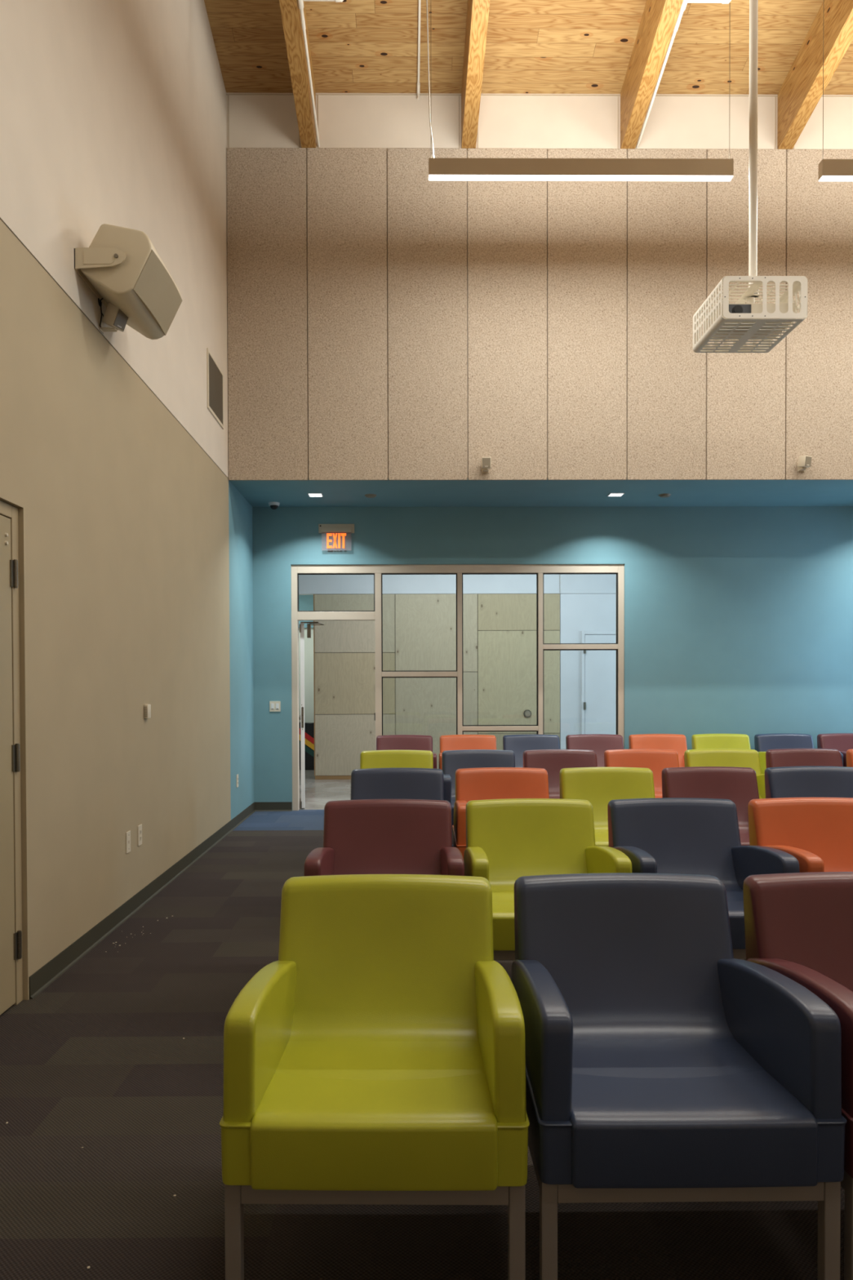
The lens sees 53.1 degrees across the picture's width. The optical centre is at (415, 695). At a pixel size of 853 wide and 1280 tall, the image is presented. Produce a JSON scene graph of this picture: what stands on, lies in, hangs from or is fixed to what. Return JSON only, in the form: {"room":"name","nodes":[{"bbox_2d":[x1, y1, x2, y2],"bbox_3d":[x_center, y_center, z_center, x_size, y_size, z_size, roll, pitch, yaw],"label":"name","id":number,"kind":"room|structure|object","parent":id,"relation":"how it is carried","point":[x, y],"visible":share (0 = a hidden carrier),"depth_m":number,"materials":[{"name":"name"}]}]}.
{"room":"community hall","nodes":[
{"label":"community hall","id":0,"kind":"room"},
{"bbox_2d":[0,0,253,999],"bbox_3d":[-1.851,-3.240,3.275,0.200,9.234,12.680,0,1,-1],"label":"wall","id":1,"kind":"structure","parent":0,"point":[123,535],"depth_m":5.00,"materials":[{"name":"beige paint"}]},
{"bbox_2d":[0,500,22,1014],"bbox_3d":[-1.822,0.275,3.303,0.155,2.203,1.028,0,1,-1],"label":"door","id":2,"kind":"structure","parent":1,"relation":"in","point":[11,874],"depth_m":3.72,"materials":[{"name":"beige paint"}]},
{"bbox_2d":[0,218,224,474],"bbox_3d":[-1.843,-1.995,2.566,0.194,0.008,11.225,0,1,-1],"label":"trim","id":3,"kind":"structure","parent":1,"relation":"attached to","point":[0,219],"depth_m":4.68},
{"bbox_2d":[98,302,128,333],"bbox_3d":[-1.692,-2.109,4.774,0.149,0.145,0.106,0,1,21],"label":"sensor","id":4,"kind":"object","parent":1,"relation":"attached to","point":[113,317],"visible":0.92,"depth_m":4.74,"materials":[{"name":"white plastic"}]},
{"bbox_2d":[125,830,130,853],"bbox_3d":[-1.751,0.893,5.202,0.009,0.128,0.074,0,1,-1],"label":"wall plate","id":5,"kind":"object","parent":1,"relation":"attached to","point":[127,833],"visible":1,"depth_m":5.18,"materials":[{"name":"white plastic"}]},
{"bbox_2d":[74,223,182,339],"bbox_3d":[-1.556,-2.249,4.717,0.409,0.410,0.664,0,1,-1],"label":"wall speaker","id":6,"kind":"object","parent":1,"relation":"attached to","point":[122,266],"visible":0.96,"depth_m":4.44,"materials":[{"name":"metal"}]},
{"bbox_2d":[133,248,182,335],"bbox_3d":[-1.413,-2.213,4.725,0.122,0.215,0.588,0,1,-1],"label":"grille","id":7,"kind":"object","parent":6,"relation":"attached to","point":[155,293],"depth_m":4.62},
{"bbox_2d":[137,824,142,846],"bbox_3d":[-1.752,0.888,5.428,0.010,0.128,0.074,0,1,-1],"label":"power outlet","id":8,"kind":"object","parent":1,"relation":"attached to","point":[139,827],"visible":1,"depth_m":5.41,"materials":[{"name":"white plastic"}]},
{"bbox_2d":[28,802,255,999],"bbox_3d":[-1.760,1.277,6.664,0.016,0.100,5.640,0,1,-1],"label":"baseboard","id":9,"kind":"structure","parent":1,"relation":"attached to","point":[47,974],"depth_m":5.03,"materials":[{"name":"rubber"}]},
{"bbox_2d":[143,704,151,718],"bbox_3d":[-1.747,0.103,5.557,0.028,0.092,0.070,0,1,-1],"label":"wall sensor","id":10,"kind":"object","parent":1,"relation":"attached to","point":[147,708],"visible":1,"depth_m":5.53,"materials":[{"name":"white plastic"}]},
{"bbox_2d":[206,347,223,429],"bbox_3d":[-1.783,-2.723,7.609,0.012,0.510,0.620,0,1,-1],"label":"air vent","id":11,"kind":"object","parent":1,"relation":"in","point":[215,375],"visible":1,"depth_m":7.58,"materials":[{"name":"grey metal"}]},
{"bbox_2d":[298,595,313,627],"bbox_3d":[-2.538,-1.810,14.352,2.400,1.350,0.200,0,1,-1],"label":"wall","id":12,"kind":"structure","parent":0,"point":[305,602],"depth_m":14.26,"materials":[{"name":"blue paint"}]},
{"bbox_2d":[298,627,314,722],"bbox_3d":[-2.533,0.039,14.404,2.400,2.350,0.150,0,1,-1],"label":"wall","id":13,"kind":"structure","parent":0,"point":[308,642],"depth_m":14.33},
{"bbox_2d":[0,769,844,1279],"bbox_3d":[1.847,1.372,6.239,11.000,0.100,18.800,0,1,-1],"label":"floor","id":14,"kind":"structure","parent":0,"point":[100,1061],"depth_m":2.49,"materials":[{"name":"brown carpet"}]},
{"bbox_2d":[298,721,314,769],"bbox_3d":[-1.943,0.817,14.092,0.770,0.800,0.248,0,1,-1],"label":"display","id":15,"kind":"object","parent":14,"relation":"on","point":[308,726],"visible":0.25,"depth_m":13.97,"materials":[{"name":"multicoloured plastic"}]},
{"bbox_2d":[219,874,529,1279],"bbox_3d":[-0.086,0.959,2.194,0.675,0.857,0.738,0,1,1],"label":"armchair","id":16,"kind":"object","parent":14,"relation":"on","point":[380,1058],"visible":1,"depth_m":2.01,"materials":[{"name":"leather"}]},
{"bbox_2d":[219,1040,529,1186],"bbox_3d":[-0.086,0.990,2.201,0.675,0.136,0.725,0,1,1],"label":"seat cushion","id":17,"kind":"object","parent":16,"relation":"on","point":[328,1113],"depth_m":1.84,"materials":[{"name":"leather"}]},
{"bbox_2d":[303,799,464,876],"bbox_3d":[-0.131,0.935,3.826,0.675,0.857,0.738,0,1,-1],"label":"armchair","id":18,"kind":"object","parent":14,"relation":"on","point":[362,836],"visible":0.36,"depth_m":4.04,"materials":[{"name":"red leather"}]},
{"bbox_2d":[360,750,433,768],"bbox_3d":[-0.155,0.890,6.866,0.675,0.857,0.738,0,1,-1],"label":"armchair","id":19,"kind":"object","parent":14,"relation":"on","point":[371,758],"visible":0.11,"depth_m":7.11,"materials":[{"name":"leather"}]},
{"bbox_2d":[351,767,453,847],"bbox_3d":[-0.117,0.913,5.351,0.675,0.857,0.738,0,1,-1],"label":"armchair","id":20,"kind":"object","parent":14,"relation":"on","point":[425,784],"visible":0.1,"depth_m":5.59,"materials":[{"name":"blue leather"}]},
{"bbox_2d":[376,734,436,768],"bbox_3d":[-0.116,0.859,8.956,0.675,0.857,0.738,0,1,-1],"label":"armchair","id":21,"kind":"object","parent":14,"relation":"on","point":[390,742],"visible":0.19,"depth_m":9.20,"materials":[{"name":"red leather"}]},
{"bbox_2d":[438,734,496,769],"bbox_3d":[0.572,0.857,8.963,0.675,0.857,0.738,0,1,-1],"label":"armchair","id":22,"kind":"object","parent":14,"relation":"on","point":[448,742],"visible":0.16,"depth_m":9.21,"materials":[{"name":"orange leather"}]},
{"bbox_2d":[441,749,515,825],"bbox_3d":[0.531,0.888,6.872,0.675,0.857,0.738,0,1,-1],"label":"armchair","id":23,"kind":"object","parent":14,"relation":"on","point":[452,761],"visible":0.24,"depth_m":7.11,"materials":[{"name":"blue leather"}]},
{"bbox_2d":[452,767,549,857],"bbox_3d":[0.573,0.910,5.358,0.675,0.857,0.738,0,1,-1],"label":"armchair","id":24,"kind":"object","parent":14,"relation":"on","point":[482,783],"visible":0.29,"depth_m":5.59,"materials":[{"name":"orange leather"}]},
{"bbox_2d":[452,825,466,857],"bbox_3d":[0.573,0.941,5.365,0.675,0.136,0.725,0,1,-1],"label":"seat cushion","id":25,"kind":"object","parent":24,"relation":"on","point":[461,845],"depth_m":5.01,"materials":[{"name":"orange leather"}]},
{"bbox_2d":[502,733,559,767],"bbox_3d":[1.260,0.855,8.969,0.675,0.857,0.738,0,1,-1],"label":"armchair","id":26,"kind":"object","parent":14,"relation":"on","point":[518,744],"visible":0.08,"depth_m":9.21,"materials":[{"name":"blue leather"}]},
{"bbox_2d":[463,798,631,960],"bbox_3d":[0.556,0.933,3.833,0.675,0.857,0.738,0,1,-1],"label":"armchair","id":27,"kind":"object","parent":14,"relation":"on","point":[508,840],"visible":0.34,"depth_m":4.04,"materials":[{"name":"leather"}]},
{"bbox_2d":[492,890,514,902],"bbox_3d":[0.556,0.964,3.840,0.675,0.136,0.725,0,1,-1],"label":"seat cushion","id":28,"kind":"object","parent":27,"relation":"on","point":[498,896],"depth_m":3.80,"materials":[{"name":"leather"}]},
{"bbox_2d":[523,749,597,799],"bbox_3d":[1.217,0.886,6.879,0.675,0.857,0.738,0,1,-1],"label":"armchair","id":29,"kind":"object","parent":14,"relation":"on","point":[553,761],"visible":0.12,"depth_m":7.12,"materials":[{"name":"red leather"}]},
{"bbox_2d":[565,733,623,767],"bbox_3d":[1.948,0.853,8.975,0.675,0.857,0.738,0,1,-1],"label":"armchair","id":30,"kind":"object","parent":14,"relation":"on","point":[599,743],"visible":0.14,"depth_m":9.22,"materials":[{"name":"red leather"}]},
{"bbox_2d":[559,766,655,846],"bbox_3d":[1.266,0.908,5.364,0.675,0.857,0.738,0,1,0],"label":"armchair","id":31,"kind":"object","parent":14,"relation":"on","point":[599,786],"visible":0.16,"depth_m":5.60,"materials":[{"name":"leather"}]},
{"bbox_2d":[594,831,608,838],"bbox_3d":[1.266,0.939,5.372,0.675,0.136,0.725,0,1,0],"label":"seat cushion","id":32,"kind":"object","parent":31,"relation":"on","point":[597,834],"depth_m":5.34,"materials":[{"name":"leather"}]},
{"bbox_2d":[604,748,679,798],"bbox_3d":[1.903,0.884,6.885,0.675,0.857,0.738,0,1,-1],"label":"armchair","id":33,"kind":"object","parent":14,"relation":"on","point":[656,760],"visible":0.14,"depth_m":7.13,"materials":[{"name":"orange leather"}]},
{"bbox_2d":[628,733,687,767],"bbox_3d":[2.636,0.850,8.982,0.675,0.857,0.738,0,1,-1],"label":"armchair","id":34,"kind":"object","parent":14,"relation":"on","point":[677,742],"visible":0.09,"depth_m":9.22,"materials":[{"name":"orange leather"}]},
{"bbox_2d":[511,872,846,1279],"bbox_3d":[0.601,0.957,2.200,0.675,0.857,0.738,0,1,-1],"label":"armchair","id":35,"kind":"object","parent":14,"relation":"on","point":[663,1064],"visible":0.88,"depth_m":2.00,"materials":[{"name":"blue leather"}]},
{"bbox_2d":[525,1039,846,1184],"bbox_3d":[0.601,0.988,2.208,0.675,0.136,0.725,0,1,-1],"label":"seat cushion","id":36,"kind":"object","parent":35,"relation":"on","point":[644,1111],"depth_m":1.85,"materials":[{"name":"blue leather"}]},
{"bbox_2d":[607,797,799,959],"bbox_3d":[1.248,0.931,3.839,0.675,0.857,0.738,0,1,-1],"label":"armchair","id":37,"kind":"object","parent":14,"relation":"on","point":[661,835],"visible":0.35,"depth_m":4.04,"materials":[{"name":"blue leather"}]},
{"bbox_2d":[725,889,743,902],"bbox_3d":[1.248,0.961,3.846,0.675,0.136,0.725,0,1,-1],"label":"seat cushion","id":38,"kind":"object","parent":37,"relation":"on","point":[732,895],"depth_m":3.80,"materials":[{"name":"blue leather"}]},
{"bbox_2d":[662,766,759,845],"bbox_3d":[1.953,0.906,5.371,0.675,0.857,0.738,0,1,-1],"label":"armchair","id":39,"kind":"object","parent":14,"relation":"on","point":[739,785],"visible":0.22,"depth_m":5.61,"materials":[{"name":"red leather"}]},
{"bbox_2d":[739,831,749,837],"bbox_3d":[1.953,0.936,5.378,0.675,0.136,0.725,0,1,-1],"label":"seat cushion","id":40,"kind":"object","parent":39,"relation":"on","point":[742,833],"depth_m":5.35,"materials":[{"name":"red leather"}]},
{"bbox_2d":[684,748,765,799],"bbox_3d":[2.586,0.882,6.891,0.675,0.857,0.738,0,1,-1],"label":"armchair","id":41,"kind":"object","parent":14,"relation":"on","point":[736,757],"visible":0.12,"depth_m":7.13,"materials":[{"name":"leather"}]},
{"bbox_2d":[691,733,766,773],"bbox_3d":[3.324,0.848,8.988,0.675,0.857,0.738,0,1,-1],"label":"armchair","id":42,"kind":"object","parent":14,"relation":"on","point":[699,741],"visible":0.14,"depth_m":9.23,"materials":[{"name":"leather"}]},
{"bbox_2d":[742,871,852,1279],"bbox_3d":[1.283,0.955,2.207,0.675,0.857,0.738,0,1,-1],"label":"armchair","id":43,"kind":"object","parent":14,"relation":"on","point":[798,926],"visible":0.44,"depth_m":2.43,"materials":[{"name":"red leather"}]},
{"bbox_2d":[841,1107,852,1178],"bbox_3d":[1.283,0.985,2.214,0.675,0.136,0.725,0,1,-1],"label":"seat cushion","id":44,"kind":"object","parent":43,"relation":"on","point":[846,1113],"depth_m":1.88,"materials":[{"name":"red leather"}]},
{"bbox_2d":[744,797,852,960],"bbox_3d":[1.936,0.929,3.846,0.675,0.857,0.738,0,1,-1],"label":"armchair","id":45,"kind":"object","parent":14,"relation":"on","point":[818,832],"visible":0.34,"depth_m":4.08,"materials":[{"name":"orange leather"}]},
{"bbox_2d":[754,733,843,765],"bbox_3d":[4.012,0.846,8.994,0.675,0.857,0.738,0,1,-1],"label":"armchair","id":46,"kind":"object","parent":14,"relation":"on","point":[762,742],"visible":0.14,"depth_m":9.24,"materials":[{"name":"blue leather"}]},
{"bbox_2d":[765,748,843,768],"bbox_3d":[3.275,0.879,6.898,0.675,0.857,0.738,0,1,-1],"label":"armchair","id":47,"kind":"object","parent":14,"relation":"on","point":[779,757],"visible":0.09,"depth_m":7.15,"materials":[{"name":"red leather"}]},
{"bbox_2d":[764,766,852,798],"bbox_3d":[2.643,0.904,5.377,0.675,0.857,0.738,0,1,-1],"label":"armchair","id":48,"kind":"object","parent":14,"relation":"on","point":[782,781],"visible":0.19,"depth_m":5.62,"materials":[{"name":"blue leather"}]},
{"bbox_2d":[817,733,852,766],"bbox_3d":[4.700,0.844,9.001,0.675,0.857,0.738,0,1,-1],"label":"armchair","id":49,"kind":"object","parent":14,"relation":"on","point":[842,742],"visible":0.16,"depth_m":9.24,"materials":[{"name":"red leather"}]},
{"bbox_2d":[846,749,852,767],"bbox_3d":[3.961,0.877,6.904,0.675,0.857,0.738,0,1,-1],"label":"armchair","id":50,"kind":"object","parent":14,"relation":"on","point":[850,752],"visible":0.23,"depth_m":7.18,"materials":[{"name":"orange leather"}]},
{"bbox_2d":[298,573,616,749],"bbox_3d":[1.781,-0.624,12.683,11.000,3.700,0.152,0,1,-1],"label":"wall","id":51,"kind":"structure","parent":0,"point":[308,584],"depth_m":12.60,"materials":[{"name":"white paint"}]},
{"bbox_2d":[313,594,315,776],"bbox_3d":[-1.494,-0.152,12.588,0.014,2.680,0.020,0,1,-1],"label":"trim","id":52,"kind":"structure","parent":51,"relation":"attached to","point":[313,594],"depth_m":12.58,"materials":[{"name":"brown metal"}]},
{"bbox_2d":[315,775,351,779],"bbox_3d":[0.328,1.209,12.622,3.626,0.054,0.023,0,1,-1],"label":"baseboard","id":53,"kind":"structure","parent":51,"relation":"attached to","point":[317,777],"depth_m":12.60,"materials":[{"name":"brown wood"}]},
{"bbox_2d":[314,594,395,652],"bbox_3d":[-0.897,-1.064,12.580,1.182,0.856,0.016,0,1,-1],"label":"plywood panel","id":54,"kind":"object","parent":51,"relation":"attached to","point":[335,636],"visible":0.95,"depth_m":12.57,"materials":[{"name":"brown wood"}]},
{"bbox_2d":[315,653,395,714],"bbox_3d":[-0.894,-0.178,12.593,1.182,0.903,0.016,0,1,-1],"label":"plywood panel","id":55,"kind":"object","parent":51,"relation":"attached to","point":[345,682],"visible":1,"depth_m":12.58,"materials":[{"name":"brown wood"}]},
{"bbox_2d":[315,714,395,775],"bbox_3d":[-0.891,0.731,12.607,1.182,0.900,0.016,0,1,-1],"label":"plywood panel","id":56,"kind":"object","parent":51,"relation":"attached to","point":[340,740],"visible":0.71,"depth_m":12.60,"materials":[{"name":"brown wood"}]},
{"bbox_2d":[395,594,477,671],"bbox_3d":[0.308,-0.923,12.593,1.210,1.146,0.016,0,1,-1],"label":"plywood panel","id":57,"kind":"object","parent":51,"relation":"attached to","point":[425,624],"visible":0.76,"depth_m":12.58,"materials":[{"name":"brown wood"}]},
{"bbox_2d":[395,671,477,768],"bbox_3d":[0.312,0.417,12.613,1.210,1.520,0.016,0,1,-1],"label":"plywood panel","id":58,"kind":"object","parent":51,"relation":"attached to","point":[425,706],"visible":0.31,"depth_m":12.60,"materials":[{"name":"brown wood"}]},
{"bbox_2d":[477,631,559,733],"bbox_3d":[1.528,-0.200,12.615,1.210,1.513,0.016,0,1,-1],"label":"plywood panel","id":59,"kind":"object","parent":51,"relation":"attached to","point":[506,660],"visible":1,"depth_m":12.61,"materials":[{"name":"brown wood"}]},
{"bbox_2d":[523,709,531,717],"bbox_3d":[1.653,0.268,12.605,0.115,0.115,0.020,0,1,-1],"label":"plate","id":60,"kind":"object","parent":59,"relation":"attached to","point":[526,713],"visible":1,"depth_m":12.60,"materials":[{"name":"metal"}]},
{"bbox_2d":[477,593,559,630],"bbox_3d":[1.525,-1.232,12.600,1.210,0.536,0.016,0,1,-1],"label":"plywood panel","id":61,"kind":"object","parent":51,"relation":"attached to","point":[495,611],"visible":1,"depth_m":12.59,"materials":[{"name":"brown wood"}]},
{"bbox_2d":[478,733,559,750],"bbox_3d":[1.531,0.868,12.631,1.210,0.610,0.016,0,1,-1],"label":"plywood panel","id":62,"kind":"object","parent":51,"relation":"attached to","point":[499,736],"visible":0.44,"depth_m":12.62,"materials":[{"name":"brown wood"}]},
{"bbox_2d":[581,631,616,734],"bbox_3d":[2.954,0.134,12.646,1.000,2.180,0.170,0,1,-1],"label":"door","id":63,"kind":"structure","parent":51,"relation":"in","point":[597,667],"depth_m":12.62,"materials":[{"name":"white paint"}]},
{"bbox_2d":[204,0,852,94],"bbox_3d":[2.070,-6.841,2.518,8.050,2.412,11.600,0,1,-1],"label":"ceiling","id":64,"kind":"structure","parent":0,"point":[533,46],"depth_m":7.66,"materials":[{"name":"brown wood"}]},
{"bbox_2d":[279,0,315,149],"bbox_3d":[-0.970,-6.487,2.507,0.136,2.724,11.224,0,1,-1],"label":"ceiling beam","id":65,"kind":"structure","parent":64,"relation":"attached to","point":[290,11],"depth_m":7.36,"materials":[{"name":"wood"}]},
{"bbox_2d":[297,0,343,146],"bbox_3d":[-0.731,-5.714,5.519,0.387,1.051,5.226,0,1,-1],"label":"pipe","id":66,"kind":"object","parent":65,"relation":"attached to","point":[300,2],"visible":1,"depth_m":7.17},
{"bbox_2d":[417,0,421,99],"bbox_3d":[0.050,-6.182,5.522,0.030,1.076,5.219,0,1,-1],"label":"conduit","id":67,"kind":"object","parent":64,"relation":"attached to","point":[420,1],"visible":1,"depth_m":7.66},
{"bbox_2d":[461,0,489,150],"bbox_3d":[0.554,-6.492,2.521,0.136,2.724,11.224,0,1,-1],"label":"ceiling beam","id":68,"kind":"structure","parent":64,"relation":"attached to","point":[477,11],"depth_m":7.38,"materials":[{"name":"wood"}]},
{"bbox_2d":[426,0,733,181],"bbox_3d":[1.305,-5.066,6.813,2.456,1.856,0.070,0,1,-1],"label":"pendant light","id":69,"kind":"object","parent":64,"relation":"hanging from","point":[439,169],"visible":1,"depth_m":6.79,"materials":[{"name":"white"}]},
{"bbox_2d":[428,174,733,181],"bbox_3d":[1.320,-4.144,6.827,2.429,0.012,0.068,0,1,-1],"label":"diffuser","id":70,"kind":"object","parent":69,"relation":"attached to","point":[431,177],"depth_m":6.82,"materials":[{"name":"white"}]},
{"bbox_2d":[620,0,683,150],"bbox_3d":[2.076,-6.497,2.535,0.136,2.724,11.224,0,1,-1],"label":"ceiling beam","id":71,"kind":"structure","parent":64,"relation":"attached to","point":[659,19],"depth_m":7.42,"materials":[{"name":"wood"}]},
{"bbox_2d":[635,0,731,147],"bbox_3d":[2.325,-5.724,5.547,0.407,1.051,5.226,0,1,-1],"label":"pipe","id":72,"kind":"object","parent":71,"relation":"attached to","point":[685,2],"visible":1,"depth_m":7.11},
{"bbox_2d":[748,0,759,297],"bbox_3d":[2.514,-4.532,6.347,0.090,3.106,0.090,0,1,-1],"label":"pole","id":73,"kind":"object","parent":64,"relation":"hanging from","point":[753,4],"visible":0.8,"depth_m":6.33,"materials":[{"name":"metal"}]},
{"bbox_2d":[693,275,808,352],"bbox_3d":[2.473,-2.825,6.351,0.610,0.305,0.626,0,1,-1],"label":"cage","id":74,"kind":"object","parent":73,"relation":"hanging from","point":[796,284],"visible":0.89,"depth_m":6.22,"materials":[{"name":"white metal"}]},
{"bbox_2d":[704,297,795,340],"bbox_3d":[2.478,-2.839,6.334,0.530,0.245,0.396,0,1,-1],"label":"projector","id":75,"kind":"object","parent":74,"relation":"in","point":[750,306],"visible":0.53,"depth_m":6.16,"materials":[{"name":"white plastic"}]},
{"bbox_2d":[777,0,852,150],"bbox_3d":[3.586,-6.501,2.550,0.136,2.724,11.224,0,1,-1],"label":"ceiling beam","id":76,"kind":"structure","parent":64,"relation":"attached to","point":[801,91],"depth_m":7.51,"materials":[{"name":"wood"}]},
{"bbox_2d":[818,35,852,181],"bbox_3d":[4.462,-5.076,6.842,2.431,1.856,0.070,0,1,-1],"label":"pendant light","id":77,"kind":"object","parent":64,"relation":"hanging from","point":[829,170],"visible":1,"depth_m":6.81,"materials":[{"name":"white"}]},
{"bbox_2d":[818,175,852,181],"bbox_3d":[4.464,-4.154,6.856,2.429,0.012,0.068,0,1,-1],"label":"diffuser","id":78,"kind":"object","parent":77,"relation":"attached to","point":[821,178],"depth_m":6.84,"materials":[{"name":"white"}]},
{"bbox_2d":[226,93,852,478],"bbox_3d":[2.020,-3.936,8.914,7.650,3.655,1.455,0,1,-1],"label":"wall","id":79,"kind":"structure","parent":0,"point":[394,122],"depth_m":8.15,"materials":[{"name":"beige paint"}]},
{"bbox_2d":[226,93,299,147],"bbox_3d":[-1.444,-5.470,8.129,0.716,0.516,0.007,0,1,-1],"label":"trim","id":80,"kind":"structure","parent":79,"relation":"attached to","point":[226,94],"depth_m":8.12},
{"bbox_2d":[226,147,307,480],"bbox_3d":[-1.415,-3.635,8.146,0.756,3.148,0.025,0,1,-1],"label":"acoustic panel","id":81,"kind":"object","parent":79,"relation":"attached to","point":[267,187],"visible":1,"depth_m":8.13,"materials":[{"name":"fabric"}]},
{"bbox_2d":[306,147,387,480],"bbox_3d":[-0.650,-3.637,8.153,0.756,3.148,0.025,0,1,-1],"label":"acoustic panel","id":82,"kind":"object","parent":79,"relation":"attached to","point":[347,187],"visible":1,"depth_m":8.14,"materials":[{"name":"fabric"}]},
{"bbox_2d":[315,93,461,148],"bbox_3d":[-0.257,-5.474,8.140,1.388,0.516,0.007,0,1,-1],"label":"trim","id":83,"kind":"structure","parent":79,"relation":"attached to","point":[317,95],"depth_m":8.13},
{"bbox_2d":[387,147,467,480],"bbox_3d":[0.114,-3.640,8.160,0.756,3.148,0.025,0,1,-1],"label":"acoustic panel","id":84,"kind":"object","parent":79,"relation":"attached to","point":[427,220],"visible":0.92,"depth_m":8.15,"materials":[{"name":"fabric"}]},
{"bbox_2d":[467,148,546,479],"bbox_3d":[0.879,-3.642,8.167,0.756,3.148,0.025,0,1,-1],"label":"acoustic panel","id":85,"kind":"object","parent":79,"relation":"attached to","point":[507,220],"visible":0.85,"depth_m":8.16,"materials":[{"name":"beige fabric"}]},
{"bbox_2d":[481,457,491,472],"bbox_3d":[0.670,-2.197,8.113,0.086,0.130,0.124,0,1,-1],"label":"sensor","id":86,"kind":"object","parent":85,"relation":"attached to","point":[486,461],"visible":1,"depth_m":8.06,"materials":[{"name":"white plastic"}]},
{"bbox_2d":[477,94,620,148],"bbox_3d":[1.266,-5.478,8.154,1.386,0.516,0.007,0,1,-1],"label":"trim","id":87,"kind":"structure","parent":79,"relation":"attached to","point":[618,95],"depth_m":8.15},
{"bbox_2d":[547,148,626,479],"bbox_3d":[1.643,-3.645,8.175,0.756,3.148,0.025,0,1,-1],"label":"acoustic panel","id":88,"kind":"object","parent":79,"relation":"attached to","point":[587,220],"visible":0.86,"depth_m":8.16,"materials":[{"name":"beige fabric"}]},
{"bbox_2d":[626,148,706,479],"bbox_3d":[2.408,-3.647,8.182,0.756,3.148,0.025,0,1,-1],"label":"acoustic panel","id":89,"kind":"object","parent":79,"relation":"attached to","point":[666,220],"visible":0.81,"depth_m":8.17,"materials":[{"name":"beige fabric"}]},
{"bbox_2d":[636,95,777,149],"bbox_3d":[2.782,-5.483,8.168,1.374,0.516,0.007,0,1,-1],"label":"trim","id":90,"kind":"structure","parent":79,"relation":"attached to","point":[775,96],"depth_m":8.17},
{"bbox_2d":[706,149,786,479],"bbox_3d":[3.172,-3.649,8.189,0.756,3.148,0.025,0,1,-1],"label":"acoustic panel","id":91,"kind":"object","parent":79,"relation":"attached to","point":[745,392],"visible":0.72,"depth_m":8.18,"materials":[{"name":"beige fabric"}]},
{"bbox_2d":[785,149,852,479],"bbox_3d":[3.937,-3.652,8.196,0.756,3.148,0.025,0,1,-1],"label":"acoustic panel","id":92,"kind":"object","parent":79,"relation":"attached to","point":[819,351],"visible":0.83,"depth_m":8.19,"materials":[{"name":"beige fabric"}]},
{"bbox_2d":[797,455,812,471],"bbox_3d":[3.705,-2.217,8.140,0.101,0.130,0.136,0,1,-13],"label":"sensor","id":93,"kind":"object","parent":92,"relation":"attached to","point":[804,462],"visible":1,"depth_m":8.10,"materials":[{"name":"white plastic"}]},
{"bbox_2d":[793,95,852,149],"bbox_3d":[4.297,-5.488,8.182,1.384,0.516,0.007,0,1,-1],"label":"trim","id":94,"kind":"structure","parent":79,"relation":"attached to","point":[822,95],"depth_m":8.17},
{"bbox_2d":[229,477,852,506],"bbox_3d":[2.027,-2.098,8.844,7.650,0.020,1.250,0,1,-1],"label":"ceiling","id":95,"kind":"structure","parent":0,"point":[392,493],"depth_m":8.77,"materials":[{"name":"blue paint"}]},
{"bbox_2d":[268,502,279,509],"bbox_3d":[-1.531,-2.049,9.227,0.123,0.076,0.123,0,1,-1],"label":"dome camera","id":96,"kind":"object","parent":95,"relation":"attached to","point":[273,505],"visible":1,"depth_m":9.19,"materials":[{"name":"white paint"}]},
{"bbox_2d":[307,493,323,497],"bbox_3d":[-1.036,-2.075,8.831,0.150,0.006,0.150,0,1,-1],"label":"recessed light","id":97,"kind":"object","parent":95,"relation":"in","point":[310,495],"visible":1,"depth_m":8.83,"materials":[{"name":"white paint"}]},
{"bbox_2d":[607,493,625,496],"bbox_3d":[2.081,-2.085,8.860,0.150,0.006,0.150,0,1,-1],"label":"recessed light","id":98,"kind":"object","parent":95,"relation":"in","point":[610,494],"visible":1,"depth_m":8.84,"materials":[{"name":"white paint"}]},
{"bbox_2d":[252,506,852,802],"bbox_3d":[2.025,-0.413,9.594,7.650,3.370,0.200,0,1,-1],"label":"wall","id":99,"kind":"structure","parent":0,"point":[739,620],"depth_m":9.49,"materials":[{"name":"blue paint"}]},
{"bbox_2d":[254,801,292,811],"bbox_3d":[-1.581,1.234,9.477,0.414,0.100,0.016,0,1,-1],"label":"baseboard","id":100,"kind":"structure","parent":99,"relation":"attached to","point":[273,806],"depth_m":9.48,"materials":[{"name":"rubber"}]},
{"bbox_2d":[269,701,280,711],"bbox_3d":[-1.559,0.121,9.463,0.120,0.116,0.011,0,1,-1],"label":"light switch","id":101,"kind":"object","parent":99,"relation":"attached to","point":[274,706],"visible":1,"depth_m":9.46,"materials":[{"name":"white plastic"}]},
{"bbox_2d":[318,524,354,548],"bbox_3d":[-0.874,-1.747,9.420,0.394,0.296,0.055,0,1,-1],"label":"exit sign","id":102,"kind":"object","parent":99,"relation":"attached to","point":[330,529],"visible":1,"depth_m":9.40,"materials":[{"name":"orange plastic"}]},
{"bbox_2d":[291,564,624,810],"bbox_3d":[0.475,-0.091,9.559,3.708,2.735,0.110,0,1,-1],"label":"window","id":103,"kind":"structure","parent":99,"relation":"in","point":[540,570],"depth_m":9.50,"materials":[{"name":"beige paint"}]},
{"bbox_2d":[298,622,305,808],"bbox_3d":[-1.359,0.220,10.030,0.105,2.090,0.915,0,1,-8],"label":"door","id":104,"kind":"structure","parent":103,"relation":"attached to","point":[301,717],"depth_m":9.60,"materials":[{"name":"white paint"}]},
{"bbox_2d":[300,622,324,638],"bbox_3d":[-1.161,-0.739,9.620,0.262,0.180,0.060,0,1,-1],"label":"door closer","id":105,"kind":"object","parent":104,"relation":"attached to","point":[308,625],"depth_m":9.60,"materials":[{"name":"metal"}]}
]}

